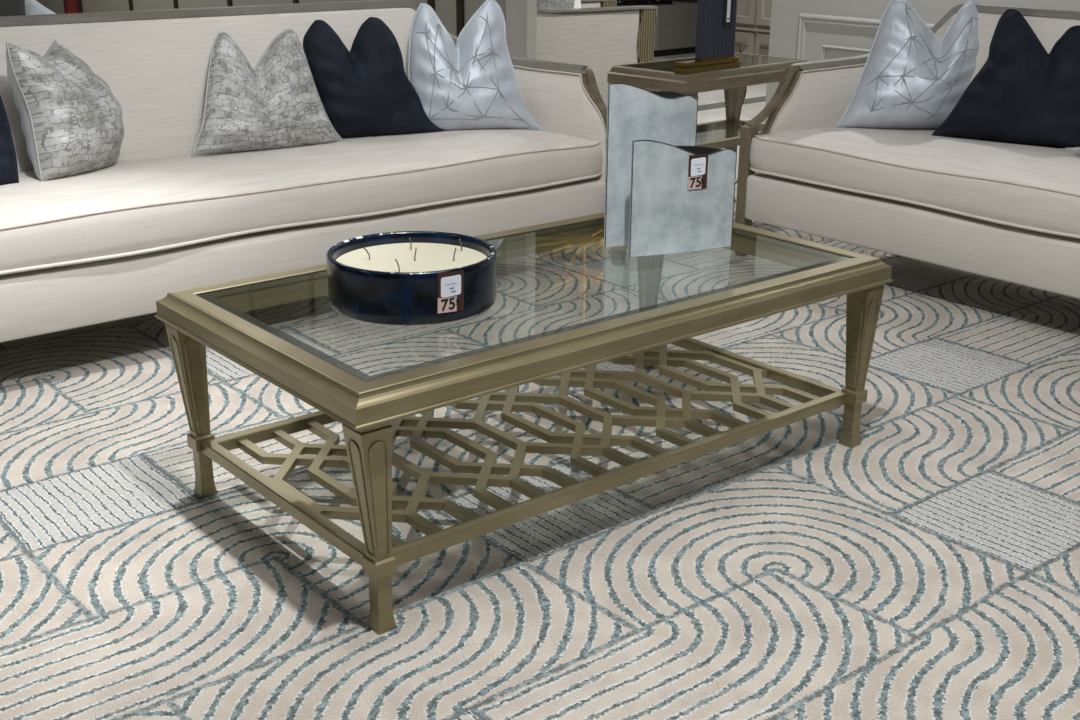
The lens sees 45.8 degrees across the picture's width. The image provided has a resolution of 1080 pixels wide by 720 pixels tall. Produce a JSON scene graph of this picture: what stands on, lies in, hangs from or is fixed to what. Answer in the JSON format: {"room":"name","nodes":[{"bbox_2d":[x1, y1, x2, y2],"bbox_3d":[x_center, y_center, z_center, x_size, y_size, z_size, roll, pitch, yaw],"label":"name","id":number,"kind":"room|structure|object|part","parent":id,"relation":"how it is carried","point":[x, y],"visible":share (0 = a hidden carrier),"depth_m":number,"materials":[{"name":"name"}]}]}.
{"room":"store","nodes":[
{"label":"store","id":0,"kind":"room"},
{"bbox_2d":[24,0,505,35],"bbox_3d":[-3.095,-3.653,9.453,0.030,3.012,9.360,-15,25,-37],"label":"wall","id":1,"kind":"structure","parent":0,"point":[445,10],"depth_m":8.69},
{"bbox_2d":[128,0,133,10],"bbox_3d":[-3.123,-3.656,9.460,0.022,3.012,0.050,-15,25,-37],"label":"trim","id":2,"kind":"structure","parent":1,"relation":"attached to","point":[130,1],"depth_m":9.78,"materials":[{"name":"brown wood"}]},
{"bbox_2d":[173,0,178,8],"bbox_3d":[-2.605,-3.443,8.868,0.022,3.012,0.050,-15,25,-37],"label":"trim","id":3,"kind":"structure","parent":1,"relation":"attached to","point":[175,2],"depth_m":9.17,"materials":[{"name":"brown wood"}]},
{"bbox_2d":[227,0,232,5],"bbox_3d":[-2.063,-3.220,8.247,0.022,3.012,0.050,-15,25,-37],"label":"trim","id":4,"kind":"structure","parent":1,"relation":"attached to","point":[229,2],"depth_m":8.53,"materials":[{"name":"brown wood"}]},
{"bbox_2d":[427,0,434,10],"bbox_3d":[-0.570,-2.605,6.538,0.022,3.012,0.050,-15,25,-37],"label":"trim","id":5,"kind":"structure","parent":1,"relation":"attached to","point":[431,3],"depth_m":6.78,"materials":[{"name":"brown metal"}]},
{"bbox_2d":[456,0,463,36],"bbox_3d":[-0.404,-2.537,6.348,0.022,3.012,0.050,-15,25,-37],"label":"trim","id":6,"kind":"structure","parent":1,"relation":"attached to","point":[459,3],"depth_m":6.60,"materials":[{"name":"brown metal"}]},
{"bbox_2d":[698,96,765,110],"bbox_3d":[1.252,-1.718,8.584,7.000,0.002,0.160,-17,26,-40],"label":"trim","id":7,"kind":"structure","parent":1,"relation":"attached to","point":[763,98],"depth_m":8.60,"materials":[{"name":"white paint"}]},
{"bbox_2d":[506,0,536,59],"bbox_3d":[-0.086,-2.404,5.978,0.060,3.012,0.165,-15,25,-37],"label":"wall column","id":8,"kind":"structure","parent":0,"point":[521,15],"depth_m":6.22,"materials":[{"name":"beige paint"}]},
{"bbox_2d":[581,1,766,190],"bbox_3d":[-0.276,-0.741,5.919,19.000,0.088,20.000,-15,25,-37],"label":"floor","id":9,"kind":"structure","parent":0,"point":[749,111],"depth_m":8.36,"materials":[{"name":"stone"}]},
{"bbox_2d":[63,0,82,13],"bbox_3d":[-2.229,-1.665,6.111,0.230,1.500,0.200,16,25,38],"label":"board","id":10,"kind":"object","parent":9,"relation":"on","point":[70,6],"visible":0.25,"depth_m":6.09,"materials":[{"name":"plastic"}]},
{"bbox_2d":[0,191,1079,719],"bbox_3d":[0.359,0.372,2.630,5.210,0.012,4.890,-15,25,-37],"label":"area rug","id":11,"kind":"object","parent":9,"relation":"on","point":[927,567],"visible":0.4,"depth_m":2.61,"materials":[{"name":"beige carpet"}]},
{"bbox_2d":[0,0,625,341],"bbox_3d":[-0.889,-0.602,3.976,2.556,0.912,0.696,-15,25,-37],"label":"sofa","id":12,"kind":"object","parent":11,"relation":"on","point":[107,244],"visible":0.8,"depth_m":3.88,"materials":[{"name":"beige fabric"}]},
{"bbox_2d":[0,95,18,184],"bbox_3d":[-1.575,-0.623,3.481,0.262,0.322,0.141,-11,22,-29],"label":"throw pillow","id":13,"kind":"object","parent":12,"relation":"on","point":[8,159],"visible":1,"depth_m":3.53,"materials":[{"name":"blue fabric"}]},
{"bbox_2d":[6,40,123,181],"bbox_3d":[-1.364,-0.729,3.703,0.239,0.395,0.370,9,21,23],"label":"throw pillow","id":14,"kind":"object","parent":12,"relation":"on","point":[72,121],"visible":0.97,"depth_m":3.60,"materials":[{"name":"grey fabric"}]},
{"bbox_3d":[-1.023,-0.788,4.085,2.087,0.588,0.253,-15,25,-37],"label":"backrest","id":15,"kind":"part","parent":12,"relation":"part of","materials":[{"name":"beige fabric"}]},
{"bbox_2d":[192,29,342,156],"bbox_3d":[-0.892,-0.857,4.082,0.528,0.367,0.178,-13,24,-34],"label":"throw pillow","id":16,"kind":"object","parent":12,"relation":"on","point":[277,103],"visible":1,"depth_m":4.05,"materials":[{"name":"grey fabric"}]},
{"bbox_3d":[-0.926,-0.937,3.910,2.435,0.237,0.570,-15,25,-37],"label":"rail","id":17,"kind":"part","parent":12,"relation":"part of","materials":[{"name":"brown wood"}]},
{"bbox_2d":[0,129,602,270],"bbox_3d":[-0.844,-0.536,3.942,2.428,0.172,0.511,-15,25,-37],"label":"seat cushion","id":18,"kind":"object","parent":12,"relation":"on","point":[156,203],"depth_m":3.79,"materials":[{"name":"beige fabric"}]},
{"bbox_2d":[303,17,443,138],"bbox_3d":[-0.554,-0.954,4.326,0.462,0.389,0.171,-8,21,-22],"label":"throw pillow","id":19,"kind":"object","parent":12,"relation":"on","point":[366,90],"visible":0.97,"depth_m":4.28,"materials":[{"name":"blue fabric"}]},
{"bbox_2d":[408,0,540,130],"bbox_3d":[-0.227,-1.020,4.432,0.463,0.443,0.166,-4,20,-11],"label":"throw pillow","id":20,"kind":"object","parent":12,"relation":"on","point":[470,84],"visible":0.95,"depth_m":4.40,"materials":[{"name":"silver fabric"}]},
{"bbox_3d":[0.035,-0.854,4.571,0.451,0.404,0.059,8,21,22],"label":"arm","id":21,"kind":"part","parent":12,"relation":"part of","materials":[{"name":"beige fabric"}]},
{"bbox_3d":[0.221,-0.910,4.478,0.158,0.218,0.036,9,21,22],"label":"rail","id":22,"kind":"part","parent":12,"relation":"part of","materials":[{"name":"beige wood"}]},
{"bbox_3d":[0.286,-0.574,4.565,0.046,0.482,0.046,-15,25,-37],"label":"post","id":23,"kind":"part","parent":12,"relation":"part of","materials":[{"name":"beige wood"}]},
{"bbox_2d":[155,212,892,634],"bbox_3d":[0.004,0.034,2.858,1.444,0.470,0.798,-15,25,-37],"label":"coffee table","id":24,"kind":"object","parent":11,"relation":"on","point":[373,411],"visible":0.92,"depth_m":2.67,"materials":[{"name":"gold metal"}]},
{"bbox_3d":[-0.743,0.102,2.733,0.069,0.412,0.066,-15,25,-37],"label":"leg","id":25,"kind":"part","parent":24,"relation":"part of","materials":[{"name":"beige metal"}]},
{"bbox_3d":[-0.292,0.288,2.217,0.069,0.412,0.066,-15,25,-37],"label":"leg","id":26,"kind":"part","parent":24,"relation":"part of","materials":[{"name":"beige metal"}]},
{"bbox_2d":[326,231,496,324],"bbox_3d":[-0.255,-0.170,2.562,0.338,0.108,0.340,-15,25,-37],"label":"candle","id":27,"kind":"object","parent":24,"relation":"on","point":[400,277],"visible":1,"depth_m":2.46,"materials":[{"name":"blue ceramic"}]},
{"bbox_3d":[0.007,0.139,2.901,1.339,0.026,0.684,-15,25,-37],"label":"shelf frame","id":28,"kind":"part","parent":24,"relation":"part of","materials":[{"name":"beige metal"}]},
{"bbox_3d":[0.008,-0.159,2.783,1.440,0.058,0.785,-15,25,-37],"label":"frame","id":29,"kind":"part","parent":24,"relation":"part of","materials":[{"name":"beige metal"}]},
{"bbox_3d":[0.008,-0.178,2.776,1.308,0.017,0.654,-15,25,-37],"label":"glass","id":30,"kind":"part","parent":24,"relation":"part of","materials":[{"name":"clear glass"}]},
{"bbox_3d":[0.303,-0.177,3.547,0.066,0.412,0.066,-15,25,-37],"label":"leg","id":31,"kind":"part","parent":24,"relation":"part of","materials":[{"name":"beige metal"}]},
{"bbox_2d":[604,83,697,246],"bbox_3d":[0.251,-0.468,3.009,0.244,0.380,0.068,-10,22,-26],"label":"vase","id":32,"kind":"object","parent":24,"relation":"on","point":[634,113],"visible":0.7,"depth_m":2.95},
{"bbox_2d":[628,140,736,256],"bbox_3d":[0.320,-0.385,2.944,0.272,0.266,0.070,-8,21,-22],"label":"vase","id":33,"kind":"object","parent":24,"relation":"on","point":[682,197],"visible":1,"depth_m":2.92,"materials":[{"name":"grey"}]},
{"bbox_3d":[0.755,0.008,3.030,0.066,0.412,0.066,-15,25,-37],"label":"leg","id":34,"kind":"part","parent":24,"relation":"part of","materials":[{"name":"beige metal"}]},
{"bbox_2d":[607,52,807,202],"bbox_3d":[0.688,-0.886,5.217,0.790,0.643,0.405,-17,26,-41],"label":"end table","id":35,"kind":"object","parent":11,"relation":"on","point":[754,69],"visible":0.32,"depth_m":4.98,"materials":[{"name":"gold wood"}]},
{"bbox_3d":[0.542,-0.740,4.907,0.082,0.572,0.082,-17,26,-41],"label":"leg","id":36,"kind":"part","parent":35,"relation":"part of","materials":[{"name":"beige wood"}]},
{"bbox_3d":[0.690,-1.155,5.122,0.790,0.072,0.405,-17,26,-41],"label":"frame","id":37,"kind":"part","parent":35,"relation":"part of","materials":[{"name":"beige wood"}]},
{"bbox_3d":[0.690,-1.182,5.112,0.727,0.013,0.342,-17,26,-41],"label":"glass","id":38,"kind":"part","parent":35,"relation":"part of","materials":[{"name":"clear glass"}]},
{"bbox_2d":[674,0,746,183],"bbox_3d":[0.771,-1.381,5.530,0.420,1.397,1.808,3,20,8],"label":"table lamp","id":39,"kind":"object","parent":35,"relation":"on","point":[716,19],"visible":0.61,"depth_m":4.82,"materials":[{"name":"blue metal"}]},
{"bbox_3d":[0.860,-1.101,5.787,0.142,0.700,1.487,2,20,5],"label":"cord","id":40,"kind":"part","parent":39,"relation":"part of","materials":[{"name":"black plastic"}]},
{"bbox_3d":[0.688,-0.913,5.207,0.720,0.030,0.335,-17,26,-41],"label":"shelf frame","id":41,"kind":"part","parent":35,"relation":"part of","materials":[{"name":"beige wood"}]},
{"bbox_3d":[0.833,-0.965,5.551,0.082,0.572,0.082,-17,26,-41],"label":"leg","id":42,"kind":"part","parent":35,"relation":"part of","materials":[{"name":"beige wood"}]},
{"bbox_2d":[735,4,1079,298],"bbox_3d":[1.636,-0.613,4.059,0.677,0.912,2.108,-15,25,-37],"label":"sofa","id":43,"kind":"object","parent":11,"relation":"on","point":[1008,212],"visible":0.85,"depth_m":4.22,"materials":[{"name":"beige fabric"}]},
{"bbox_3d":[0.757,-0.620,4.706,0.046,0.482,0.046,-15,25,-37],"label":"post","id":44,"kind":"part","parent":43,"relation":"part of","materials":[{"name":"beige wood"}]},
{"bbox_3d":[0.842,-0.951,4.609,0.181,0.228,0.036,-4,20,-12],"label":"rail","id":45,"kind":"part","parent":43,"relation":"part of","materials":[{"name":"beige wood"}]},
{"bbox_3d":[1.007,-0.879,4.661,0.386,0.404,0.058,-4,20,-11],"label":"arm","id":46,"kind":"part","parent":43,"relation":"part of","materials":[{"name":"beige fabric"}]},
{"bbox_2d":[835,0,980,128],"bbox_3d":[1.312,-1.039,4.501,0.508,0.452,0.177,3,20,8],"label":"throw pillow","id":47,"kind":"object","parent":43,"relation":"on","point":[910,78],"visible":0.94,"depth_m":4.47,"materials":[{"name":"silver fabric"}]},
{"bbox_2d":[750,127,1079,234],"bbox_3d":[1.573,-0.548,4.027,0.512,0.171,2.026,-15,25,-37],"label":"seat cushion","id":48,"kind":"object","parent":43,"relation":"on","point":[1009,188],"depth_m":4.14,"materials":[{"name":"beige fabric"}]},
{"bbox_3d":[1.709,-0.951,4.001,0.494,0.236,1.958,-15,25,-37],"label":"rail","id":49,"kind":"part","parent":43,"relation":"part of","materials":[{"name":"brown wood"}]},
{"bbox_3d":[1.794,-0.785,4.135,0.253,0.588,1.685,-15,25,-37],"label":"backrest","id":50,"kind":"part","parent":43,"relation":"part of","materials":[{"name":"beige fabric"}]},
{"bbox_2d":[932,9,1079,147],"bbox_3d":[1.637,-0.939,4.261,0.594,0.428,0.182,13,23,32],"label":"throw pillow","id":51,"kind":"object","parent":43,"relation":"on","point":[1023,93],"visible":1,"depth_m":4.25,"materials":[{"name":"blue fabric"}]},
{"bbox_2d":[1072,148,1079,156],"bbox_3d":[1.896,-0.751,3.862,0.176,0.367,0.528,-14,24,-35],"label":"throw pillow","id":52,"kind":"object","parent":43,"relation":"on","point":[1077,153],"visible":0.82,"depth_m":4.07,"materials":[{"name":"grey fabric"}]},
{"bbox_2d":[536,0,657,106],"bbox_3d":[0.164,-1.718,7.471,0.855,0.727,0.750,-6,20,-17],"label":"armchair","id":53,"kind":"object","parent":9,"relation":"on","point":[601,35],"visible":0.36,"depth_m":7.10,"materials":[{"name":"grey fabric"}]},
{"bbox_2d":[537,0,574,12],"bbox_3d":[0.023,-2.009,7.295,0.401,0.388,0.147,7,21,19],"label":"throw pillow","id":54,"kind":"object","parent":53,"relation":"on","point":[547,4],"visible":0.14,"depth_m":7.22,"materials":[{"name":"grey fabric"}]},
{"bbox_2d":[574,0,580,7],"bbox_3d":[0.100,-2.052,7.447,0.366,0.369,0.148,-12,23,-31],"label":"throw pillow","id":55,"kind":"object","parent":53,"relation":"on","point":[577,4],"visible":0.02,"depth_m":7.46,"materials":[{"name":"white fabric"}]},
{"bbox_3d":[0.054,-1.871,7.725,0.620,0.565,0.098,-6,20,-17],"label":"arm","id":56,"kind":"part","parent":53,"relation":"part of","materials":[{"name":"grey fabric"}]},
{"bbox_3d":[0.290,-1.945,7.070,0.741,0.030,0.100,-6,20,-17],"label":"rail","id":57,"kind":"part","parent":53,"relation":"part of","materials":[{"name":"wood"}]},
{"bbox_3d":[0.094,-2.153,7.654,0.741,0.030,0.100,-6,20,-17],"label":"rail","id":58,"kind":"part","parent":53,"relation":"part of","materials":[{"name":"grey metal"}]},
{"bbox_2d":[617,1,697,56],"bbox_3d":[0.820,-2.976,11.495,1.250,0.430,0.700,-17,26,-40],"label":"upholstered bench","id":59,"kind":"object","parent":9,"relation":"on","point":[676,23],"visible":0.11,"depth_m":11.39,"materials":[{"name":"beige fabric"}]},
{"bbox_2d":[617,0,672,4],"bbox_3d":[0.896,-3.347,11.272,0.623,0.416,0.176,-6,20,-18],"label":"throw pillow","id":60,"kind":"object","parent":59,"relation":"on","point":[619,2],"visible":0.85,"depth_m":11.29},
{"bbox_2d":[734,0,771,55],"bbox_3d":[2.043,-3.013,10.016,0.559,1.500,1.420,-15,25,-37],"label":"sideboard","id":61,"kind":"object","parent":9,"relation":"on","point":[753,17],"visible":0.22,"depth_m":10.18,"materials":[{"name":"beige paint"}]},
{"bbox_3d":[1.552,-2.572,10.372,0.046,0.031,0.334,-15,25,-37],"label":"handle","id":62,"kind":"part","parent":61,"relation":"part of","materials":[{"name":"metal"}]},
{"bbox_3d":[1.572,-2.570,10.390,0.020,0.210,0.430,-15,25,-37],"label":"drawer","id":63,"kind":"part","parent":61,"relation":"part of","materials":[{"name":"beige paint"}]},
{"bbox_3d":[1.575,-3.241,10.151,0.025,1.085,0.430,-15,25,-37],"label":"door","id":64,"kind":"part","parent":61,"relation":"part of","materials":[{"name":"beige paint"}]},
{"bbox_3d":[1.858,-2.572,10.013,0.030,0.020,1.420,-15,25,-37],"label":"moulding","id":65,"kind":"part","parent":61,"relation":"part of","materials":[{"name":"beige paint"}]},
{"bbox_3d":[1.864,-2.450,10.056,0.020,0.210,0.430,-15,25,-37],"label":"drawer","id":66,"kind":"part","parent":61,"relation":"part of","materials":[{"name":"beige paint"}]},
{"bbox_3d":[1.844,-2.452,10.037,0.046,0.031,0.334,-15,25,-37],"label":"handle","id":67,"kind":"part","parent":61,"relation":"part of","materials":[{"name":"metal"}]},
{"bbox_3d":[1.867,-3.121,9.817,0.025,1.085,0.430,-15,25,-37],"label":"door","id":68,"kind":"part","parent":61,"relation":"part of","materials":[{"name":"beige paint"}]},
{"bbox_3d":[-2.334,-1.008,5.030,0.820,0.980,1.000,11,22,29],"label":"lounge chair","id":69,"kind":"object","parent":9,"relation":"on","visible":0},
{"bbox_2d":[0,0,25,15],"bbox_3d":[-2.066,-1.114,4.826,0.141,0.574,0.360,16,25,38],"label":"throw pillow","id":70,"kind":"object","parent":69,"relation":"on","point":[7,7],"visible":0.08,"depth_m":4.83,"materials":[{"name":"grey fabric"}]},
{"bbox_2d":[25,0,55,14],"bbox_3d":[-2.008,-1.205,5.306,0.175,0.616,0.582,17,25,39],"label":"throw pillow","id":71,"kind":"object","parent":69,"relation":"on","point":[32,7],"visible":0.04,"depth_m":5.21,"materials":[{"name":"white fabric"}]},
{"bbox_2d":[672,0,697,2],"bbox_3d":[7.151,-4.184,11.168,0.200,3.012,20.000,-15,25,-37],"label":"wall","id":72,"kind":"structure","parent":0,"point":[689,1],"depth_m":17.37,"materials":[{"name":"black"}]},
{"bbox_2d":[764,0,1079,122],"bbox_3d":[3.836,-1.891,4.606,0.250,3.012,7.470,-15,25,-37],"label":"wall","id":73,"kind":"structure","parent":0,"point":[784,25],"depth_m":7.19,"materials":[{"name":"grey paint"}]},
{"bbox_2d":[821,45,870,59],"bbox_3d":[2.310,-1.375,6.519,0.022,0.280,2.220,-15,25,-37],"label":"trim","id":74,"kind":"structure","parent":73,"relation":"attached to","point":[825,48],"depth_m":7.18,"materials":[{"name":"grey paint"}]},
{"bbox_2d":[796,13,934,58],"bbox_3d":[2.333,-1.386,6.487,0.022,0.562,2.650,-15,25,-37],"label":"trim","id":75,"kind":"structure","parent":73,"relation":"attached to","point":[804,18],"depth_m":7.22,"materials":[{"name":"grey paint"}]}
]}

